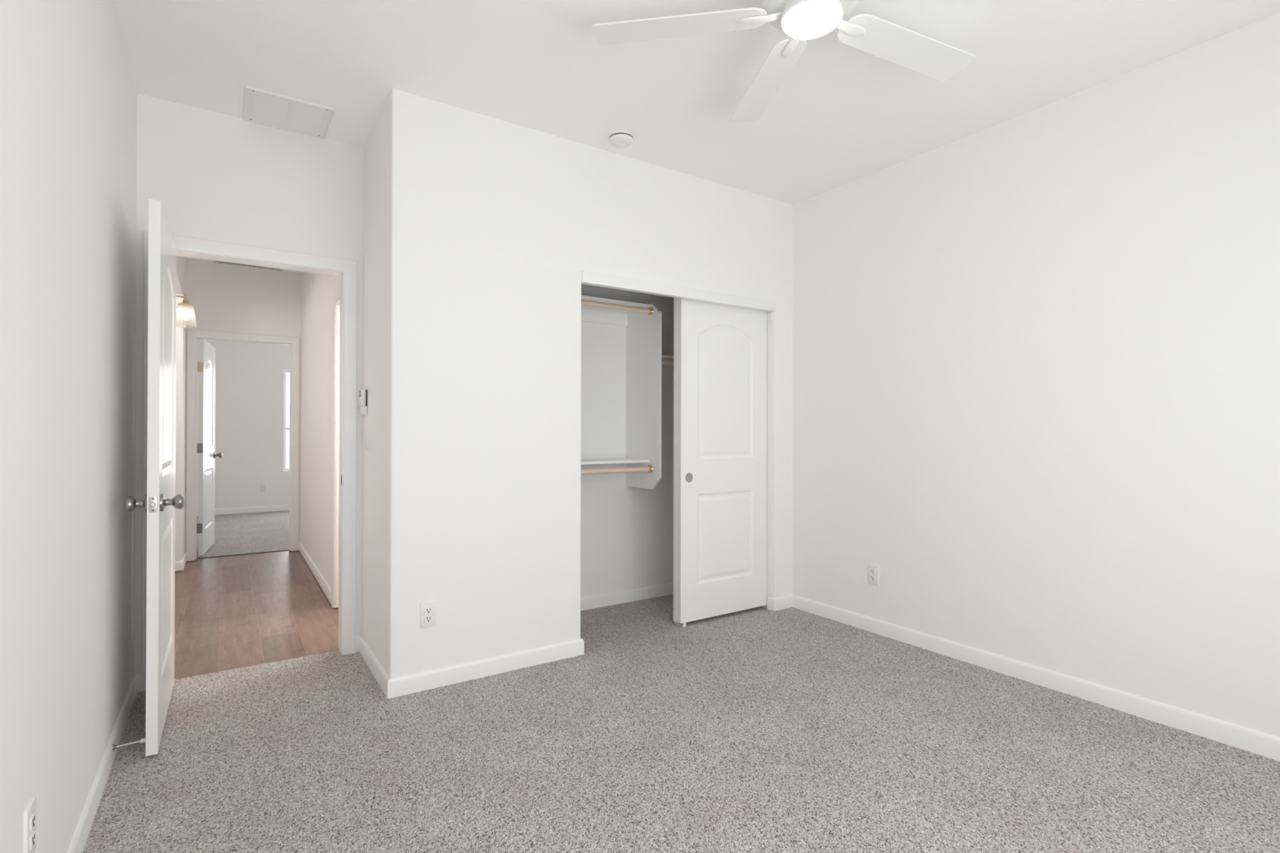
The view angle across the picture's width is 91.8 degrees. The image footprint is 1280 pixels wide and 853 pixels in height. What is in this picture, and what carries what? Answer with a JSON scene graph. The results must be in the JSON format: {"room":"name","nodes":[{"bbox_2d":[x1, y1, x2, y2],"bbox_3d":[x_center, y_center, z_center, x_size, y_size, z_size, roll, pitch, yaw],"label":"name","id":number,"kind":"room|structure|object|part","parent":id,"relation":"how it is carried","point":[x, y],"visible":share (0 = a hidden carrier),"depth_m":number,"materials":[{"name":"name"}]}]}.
{"room":"empty bedroom","nodes":[
{"label":"empty bedroom","id":0,"kind":"room"},
{"bbox_2d":[0,0,186,852],"bbox_3d":[-2.120,-0.158,2.481,0.159,2.743,7.490,0,0,-34],"label":"wall","id":1,"kind":"structure","parent":0,"point":[68,94],"depth_m":1.61,"materials":[{"name":"white paint"}]},
{"bbox_2d":[23,795,35,852],"bbox_3d":[-1.295,0.861,1.319,0.009,0.118,0.072,0,0,-34],"label":"wall outlet","id":2,"kind":"object","parent":1,"relation":"attached to","point":[29,814],"visible":1,"depth_m":1.31,"materials":[{"name":"white plastic"}]},
{"bbox_2d":[30,830,35,849],"bbox_3d":[-1.293,0.880,1.320,0.004,0.027,0.033,0,0,-34],"label":"receptacle","id":3,"kind":"object","parent":2,"relation":"attached to","point":[33,833],"depth_m":1.32,"materials":[{"name":"white plastic"}]},
{"bbox_2d":[30,812,35,831],"bbox_3d":[-1.292,0.841,1.320,0.004,0.027,0.033,0,0,-34],"label":"receptacle","id":4,"kind":"object","parent":2,"relation":"attached to","point":[33,815],"depth_m":1.32,"materials":[{"name":"white plastic"}]},
{"bbox_2d":[66,674,137,852],"bbox_3d":[-1.158,1.169,1.114,0.012,0.083,4.153,0,0,-34],"label":"baseboard","id":5,"kind":"structure","parent":1,"relation":"attached to","point":[78,842],"depth_m":2.04,"materials":[{"name":"white paint"}]},
{"bbox_2d":[112,737,145,750],"bbox_3d":[-1.857,1.155,2.256,0.093,0.020,0.019,0,0,-34],"label":"door stop","id":6,"kind":"object","parent":1,"relation":"attached to","point":[142,740],"visible":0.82,"depth_m":2.25,"materials":[{"name":"white metal"}]},
{"bbox_3d":[-1.861,1.154,2.254,0.076,0.009,0.007,0,0,-34],"label":"rod","id":7,"kind":"part","parent":6,"relation":"part of","materials":[{"name":"white metal"}]},
{"bbox_2d":[174,551,186,571],"bbox_3d":[-3.283,1.177,4.266,0.126,0.083,3.223,0,0,-34],"label":"baseboard","id":8,"kind":"structure","parent":1,"relation":"attached to","point":[179,565],"depth_m":5.25,"materials":[{"name":"white paint"}]},
{"bbox_2d":[176,293,193,319],"bbox_3d":[-2.881,-0.749,3.905,0.151,0.239,0.117,0,0,-34],"label":"wall sconce","id":9,"kind":"object","parent":1,"relation":"attached to","point":[185,314],"visible":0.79,"depth_m":3.90,"materials":[{"name":"white glass"}]},
{"bbox_3d":[-2.898,-0.815,3.893,0.088,0.050,0.012,0,0,-34],"label":"arm","id":10,"kind":"part","parent":9,"relation":"part of","materials":[{"name":"gold metal"}]},
{"bbox_2d":[177,299,193,310],"bbox_3d":[-2.867,-0.767,3.914,0.080,0.058,0.080,0,0,-34],"label":"socket","id":11,"kind":"object","parent":9,"relation":"attached to","point":[185,304],"depth_m":3.90,"materials":[{"name":"gold metal"}]},
{"bbox_3d":[-2.867,-0.706,3.914,0.053,0.064,0.053,0,0,-34],"label":"bulb","id":12,"kind":"part","parent":9,"relation":"part of","materials":[{"name":"white glass"}]},
{"bbox_2d":[184,259,301,551],"bbox_3d":[-3.396,-0.145,6.201,4.800,2.743,0.114,0,0,-34],"label":"wall","id":13,"kind":"structure","parent":0,"point":[226,298],"depth_m":5.90,"materials":[{"name":"white paint"}]},
{"bbox_2d":[196,339,222,555],"bbox_3d":[-4.277,0.195,6.130,0.179,2.030,0.748,0,0,-27],"label":"door","id":14,"kind":"structure","parent":13,"relation":"in","point":[206,364],"depth_m":6.00,"materials":[{"name":"white paint"}]},
{"bbox_3d":[-4.368,0.297,6.421,0.072,0.066,0.066,0,0,-27],"label":"knob","id":15,"kind":"part","parent":14,"relation":"part of","materials":[{"name":"silver metal"}]},
{"bbox_2d":[186,328,299,561],"bbox_3d":[-3.784,0.170,5.941,0.900,2.109,0.148,0,0,-34],"label":"door frame","id":16,"kind":"structure","parent":13,"relation":"attached to","point":[193,335],"depth_m":5.76,"materials":[{"name":"white paint"}]},
{"bbox_2d":[196,339,289,510],"bbox_3d":[-5.064,-0.136,9.287,4.150,2.743,0.120,0,0,-34],"label":"wall","id":17,"kind":"structure","parent":0,"point":[249,400],"depth_m":8.86,"materials":[{"name":"white paint"}]},
{"bbox_2d":[196,504,288,515],"bbox_3d":[-5.031,1.194,9.226,3.910,0.083,0.012,0,0,-34],"label":"baseboard","id":18,"kind":"structure","parent":17,"relation":"attached to","point":[273,508],"depth_m":8.86,"materials":[{"name":"white paint"}]},
{"bbox_2d":[261,484,266,492],"bbox_3d":[-5.434,0.888,8.959,0.072,0.118,0.009,0,0,-34],"label":"wall outlet","id":19,"kind":"object","parent":17,"relation":"attached to","point":[264,486],"visible":1,"depth_m":8.96,"materials":[{"name":"white plastic"}]},
{"bbox_2d":[283,369,289,471],"bbox_3d":[-4.561,-0.084,9.641,1.718,1.489,0.060,0,0,-34],"label":"window","id":20,"kind":"structure","parent":17,"relation":"in","point":[285,371],"depth_m":9.15,"materials":[{"name":"white paint"}]},
{"bbox_2d":[300,88,417,678],"bbox_3d":[-2.195,-0.150,4.505,0.114,2.743,4.040,0,0,-34],"label":"wall","id":21,"kind":"structure","parent":0,"point":[390,150],"depth_m":2.94,"materials":[{"name":"white paint"}]},
{"bbox_2d":[298,542,331,604],"bbox_3d":[-2.733,1.182,5.183,0.017,0.083,2.308,0,0,-34],"label":"baseboard","id":22,"kind":"structure","parent":21,"relation":"attached to","point":[322,583],"depth_m":4.96,"materials":[{"name":"white paint"}]},
{"bbox_2d":[359,388,367,414],"bbox_3d":[-1.458,-0.130,3.266,0.034,0.136,0.056,0,0,-34],"label":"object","id":23,"kind":"object","parent":21,"relation":"attached to","point":[363,393],"visible":1,"depth_m":3.25,"materials":[{"name":"grey plastic"}]},
{"bbox_2d":[133,93,673,673],"bbox_3d":[-0.863,-0.149,3.879,3.562,2.743,0.114,0,0,-34],"label":"wall","id":24,"kind":"structure","parent":0,"point":[215,176],"depth_m":3.27,"materials":[{"name":"white paint"}]},
{"bbox_2d":[133,672,141,692],"bbox_3d":[-2.301,1.173,2.841,0.028,0.083,0.012,0,0,-34],"label":"baseboard","id":25,"kind":"structure","parent":24,"relation":"attached to","point":[138,675],"depth_m":2.84,"materials":[{"name":"white paint"}]},
{"bbox_2d":[123,199,184,756],"bbox_3d":[-1.990,0.185,2.588,0.179,2.030,0.789,0,0,-33],"label":"door","id":26,"kind":"structure","parent":24,"relation":"in","point":[160,503],"depth_m":2.31,"materials":[{"name":"white paint"}]},
{"bbox_3d":[-1.859,0.286,2.290,0.072,0.066,0.066,0,0,-33],"label":"knob","id":27,"kind":"part","parent":26,"relation":"part of","materials":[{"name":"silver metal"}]},
{"bbox_3d":[-1.778,0.286,2.263,0.023,0.058,0.012,0,0,-33],"label":"latch plate","id":28,"kind":"part","parent":26,"relation":"part of","materials":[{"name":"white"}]},
{"bbox_3d":[-1.770,0.286,2.349,0.072,0.066,0.066,0,0,-33],"label":"knob","id":29,"kind":"part","parent":26,"relation":"part of","materials":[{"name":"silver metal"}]},
{"bbox_2d":[141,231,357,691],"bbox_3d":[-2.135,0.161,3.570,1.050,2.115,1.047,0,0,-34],"label":"door frame","id":30,"kind":"structure","parent":24,"relation":"attached to","point":[185,246],"depth_m":3.32,"materials":[{"name":"white paint"}]},
{"bbox_2d":[581,294,662,489],"bbox_3d":[-0.640,-0.200,3.727,1.605,1.219,0.404,0,0,-34],"label":"organizer","id":31,"kind":"object","parent":24,"relation":"attached to","point":[642,465],"visible":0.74,"depth_m":4.13,"materials":[{"name":"white wood"}]},
{"bbox_2d":[581,457,649,464],"bbox_3d":[-0.679,0.225,3.767,1.589,0.017,0.294,0,0,-34],"label":"shelf","id":32,"kind":"object","parent":31,"relation":"attached to","point":[615,460],"depth_m":4.04,"materials":[{"name":"white wood"}]},
{"bbox_2d":[581,294,649,313],"bbox_3d":[-0.676,-0.799,3.771,1.589,0.017,0.294,0,0,-34],"label":"shelf","id":33,"kind":"object","parent":31,"relation":"attached to","point":[591,299],"depth_m":4.05,"materials":[{"name":"white wood"}]},
{"bbox_3d":[-0.592,0.278,3.638,1.586,0.033,0.033,0,0,-34],"label":"hanging rod","id":34,"kind":"part","parent":31,"relation":"part of","materials":[{"name":"brown wood"}]},
{"bbox_3d":[-0.590,-0.761,3.642,1.586,0.033,0.033,0,0,-34],"label":"hanging rod","id":35,"kind":"part","parent":31,"relation":"part of","materials":[{"name":"brown wood"}]},
{"bbox_3d":[0.020,-0.196,4.168,0.016,1.219,0.404,0,0,-34],"label":"panel","id":36,"kind":"part","parent":31,"relation":"part of","materials":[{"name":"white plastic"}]},
{"bbox_2d":[661,355,673,376],"bbox_3d":[0.369,-0.423,4.453,0.876,0.105,0.318,0,0,-34],"label":"closet shelf","id":37,"kind":"object","parent":24,"relation":"attached to","point":[667,362],"visible":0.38,"depth_m":4.48,"materials":[{"name":"wood"}]},
{"bbox_3d":[0.448,-0.424,4.334,0.874,0.033,0.033,0,0,-34],"label":"hanging rod","id":38,"kind":"part","parent":37,"relation":"part of","materials":[{"name":"brown wood"}]},
{"bbox_2d":[416,96,792,673],"bbox_3d":[-0.025,-0.149,3.594,2.485,2.743,0.114,0,0,-34],"label":"wall","id":39,"kind":"structure","parent":0,"point":[511,216],"depth_m":3.15,"materials":[{"name":"white paint"}]},
{"bbox_2d":[420,600,435,628],"bbox_3d":[-0.982,0.873,2.878,0.072,0.118,0.009,0,0,-34],"label":"wall outlet","id":40,"kind":"object","parent":39,"relation":"attached to","point":[428,609],"visible":1,"depth_m":2.88,"materials":[{"name":"white plastic"}]},
{"bbox_2d":[424,615,431,622],"bbox_3d":[-0.981,0.892,2.876,0.033,0.027,0.004,0,0,-34],"label":"receptacle","id":41,"kind":"object","parent":40,"relation":"attached to","point":[428,619],"depth_m":2.87,"materials":[{"name":"white plastic"}]},
{"bbox_2d":[424,607,431,613],"bbox_3d":[-0.981,0.853,2.876,0.033,0.027,0.004,0,0,-34],"label":"receptacle","id":42,"kind":"object","parent":40,"relation":"attached to","point":[427,610],"depth_m":2.87,"materials":[{"name":"white plastic"}]},
{"bbox_2d":[355,582,791,698],"bbox_3d":[-0.251,1.182,3.792,2.630,0.083,0.724,0,0,-34],"label":"baseboard","id":43,"kind":"structure","parent":39,"relation":"attached to","point":[438,677],"depth_m":3.12,"materials":[{"name":"white paint"}]},
{"bbox_2d":[673,297,677,622],"bbox_3d":[0.522,0.200,4.027,0.733,2.003,0.034,0,0,-34],"label":"door","id":44,"kind":"structure","parent":39,"relation":"in","point":[675,300],"depth_m":3.82,"materials":[{"name":"white paint"}]},
{"bbox_2d":[581,270,776,597],"bbox_3d":[0.258,0.154,3.784,1.461,1.974,0.151,0,0,-34],"label":"trim","id":45,"kind":"structure","parent":39,"relation":"attached to","point":[592,278],"depth_m":3.92,"materials":[{"name":"white paint"}]},
{"bbox_2d":[677,297,767,623],"bbox_3d":[0.545,0.200,3.996,0.733,2.003,0.036,0,0,-34],"label":"door","id":46,"kind":"structure","parent":39,"relation":"in","point":[722,349],"depth_m":3.96,"materials":[{"name":"white paint"}]},
{"bbox_3d":[0.302,0.314,3.814,0.059,0.059,0.003,0,0,-34],"label":"finger pull","id":47,"kind":"part","parent":46,"relation":"part of","materials":[{"name":"silver metal"}]},
{"bbox_2d":[82,510,1279,852],"bbox_3d":[-2.124,1.247,4.573,5.119,0.050,11.220,0,0,-34],"label":"floor","id":48,"kind":"structure","parent":0,"point":[759,729],"depth_m":2.32,"materials":[{"name":"carpet"}]},
{"bbox_2d":[196,549,288,559],"bbox_3d":[-3.805,1.227,5.964,0.764,0.007,0.016,0,0,-34],"label":"threshold","id":49,"kind":"object","parent":48,"relation":"on","point":[286,549],"visible":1,"depth_m":5.95,"materials":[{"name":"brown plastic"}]},
{"bbox_2d":[674,621,686,627],"bbox_3d":[0.248,1.207,3.817,0.022,0.034,0.090,0,0,-34],"label":"floor guide","id":50,"kind":"object","parent":48,"relation":"on","point":[684,623],"visible":0.91,"depth_m":3.79,"materials":[{"name":"white plastic"}]},
{"bbox_2d":[112,0,1279,273],"bbox_3d":[-2.118,-1.561,4.584,5.119,0.080,11.220,0,0,-34],"label":"ceiling","id":51,"kind":"structure","parent":0,"point":[843,113],"depth_m":2.64,"materials":[{"name":"white paint"}]},
{"bbox_2d":[212,260,283,271],"bbox_3d":[-3.665,-1.514,5.806,0.566,0.010,0.170,0,0,-34],"label":"ceiling vent","id":52,"kind":"object","parent":51,"relation":"in","point":[213,261],"visible":0.48,"depth_m":5.84,"materials":[{"name":"white metal"}]},
{"bbox_2d":[243,85,334,138],"bbox_3d":[-1.712,-1.521,3.022,0.362,0.011,0.350,0,0,-34],"label":"ceiling vent","id":53,"kind":"object","parent":51,"relation":"in","point":[263,107],"visible":1,"depth_m":3.01,"materials":[{"name":"white metal"}]},
{"bbox_2d":[608,129,634,147],"bbox_3d":[-0.098,-1.500,3.251,0.138,0.044,0.138,0,0,-34],"label":"smoke detector","id":54,"kind":"object","parent":51,"relation":"attached to","point":[619,138],"visible":1,"depth_m":3.21,"materials":[{"name":"white plastic"}]},
{"bbox_3d":[-0.098,-1.516,3.251,0.138,0.010,0.138,0,0,-34],"label":"plate","id":55,"kind":"part","parent":54,"relation":"part of","materials":[{"name":"white plastic"}]},
{"bbox_2d":[591,0,975,122],"bbox_3d":[0.608,-1.427,2.055,1.415,0.196,1.426,0,0,-34],"label":"ceiling fan","id":56,"kind":"object","parent":51,"relation":"hanging from","point":[801,20],"visible":1,"depth_m":2.17,"materials":[{"name":"white plastic"}]},
{"bbox_3d":[0.134,-1.375,2.131,0.593,0.026,0.142,0,0,10],"label":"blade","id":57,"kind":"part","parent":56,"relation":"part of","materials":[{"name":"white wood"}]},
{"bbox_3d":[0.411,-1.370,2.083,0.160,0.018,0.042,0,0,10],"label":"blade arm","id":58,"kind":"part","parent":56,"relation":"part of","materials":[{"name":"white metal"}]},
{"bbox_3d":[0.506,-1.373,2.493,0.142,0.026,0.593,0,0,-8],"label":"blade","id":59,"kind":"part","parent":56,"relation":"part of","materials":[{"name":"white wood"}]},
{"bbox_3d":[0.546,-1.369,2.215,0.042,0.018,0.160,0,0,-8],"label":"blade arm","id":60,"kind":"part","parent":56,"relation":"part of","materials":[{"name":"white metal"}]},
{"bbox_3d":[0.712,-1.369,2.127,0.160,0.018,0.042,0,0,-26],"label":"blade arm","id":61,"kind":"part","parent":56,"relation":"part of","materials":[{"name":"white metal"}]},
{"bbox_3d":[0.965,-1.373,2.251,0.593,0.026,0.142,0,0,-26],"label":"blade","id":62,"kind":"part","parent":56,"relation":"part of","materials":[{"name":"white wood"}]},
{"bbox_2d":[791,13,1279,737],"bbox_3d":[1.822,-0.147,3.172,0.120,2.743,4.262,0,0,-34],"label":"wall","id":63,"kind":"structure","parent":0,"point":[1036,353],"depth_m":2.84,"materials":[{"name":"white paint"}]},
{"bbox_2d":[867,563,879,585],"bbox_3d":[1.390,0.881,3.697,0.009,0.118,0.072,0,0,-34],"label":"wall outlet","id":64,"kind":"object","parent":63,"relation":"attached to","point":[873,570],"visible":1,"depth_m":3.69,"materials":[{"name":"white plastic"}]},
{"bbox_2d":[870,574,875,580],"bbox_3d":[1.387,0.901,3.695,0.004,0.027,0.033,0,0,-34],"label":"receptacle","id":65,"kind":"object","parent":64,"relation":"attached to","point":[872,576],"depth_m":3.70,"materials":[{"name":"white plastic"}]},
{"bbox_2d":[870,568,875,573],"bbox_3d":[1.387,0.862,3.695,0.004,0.027,0.033,0,0,-34],"label":"receptacle","id":66,"kind":"object","parent":64,"relation":"attached to","point":[872,570],"depth_m":3.70,"materials":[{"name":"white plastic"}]},
{"bbox_2d":[791,594,1279,761],"bbox_3d":[1.990,1.182,2.792,0.012,0.083,3.450,0,0,-34],"label":"baseboard","id":67,"kind":"structure","parent":63,"relation":"attached to","point":[1262,744],"depth_m":2.82,"materials":[{"name":"white paint"}]}
]}

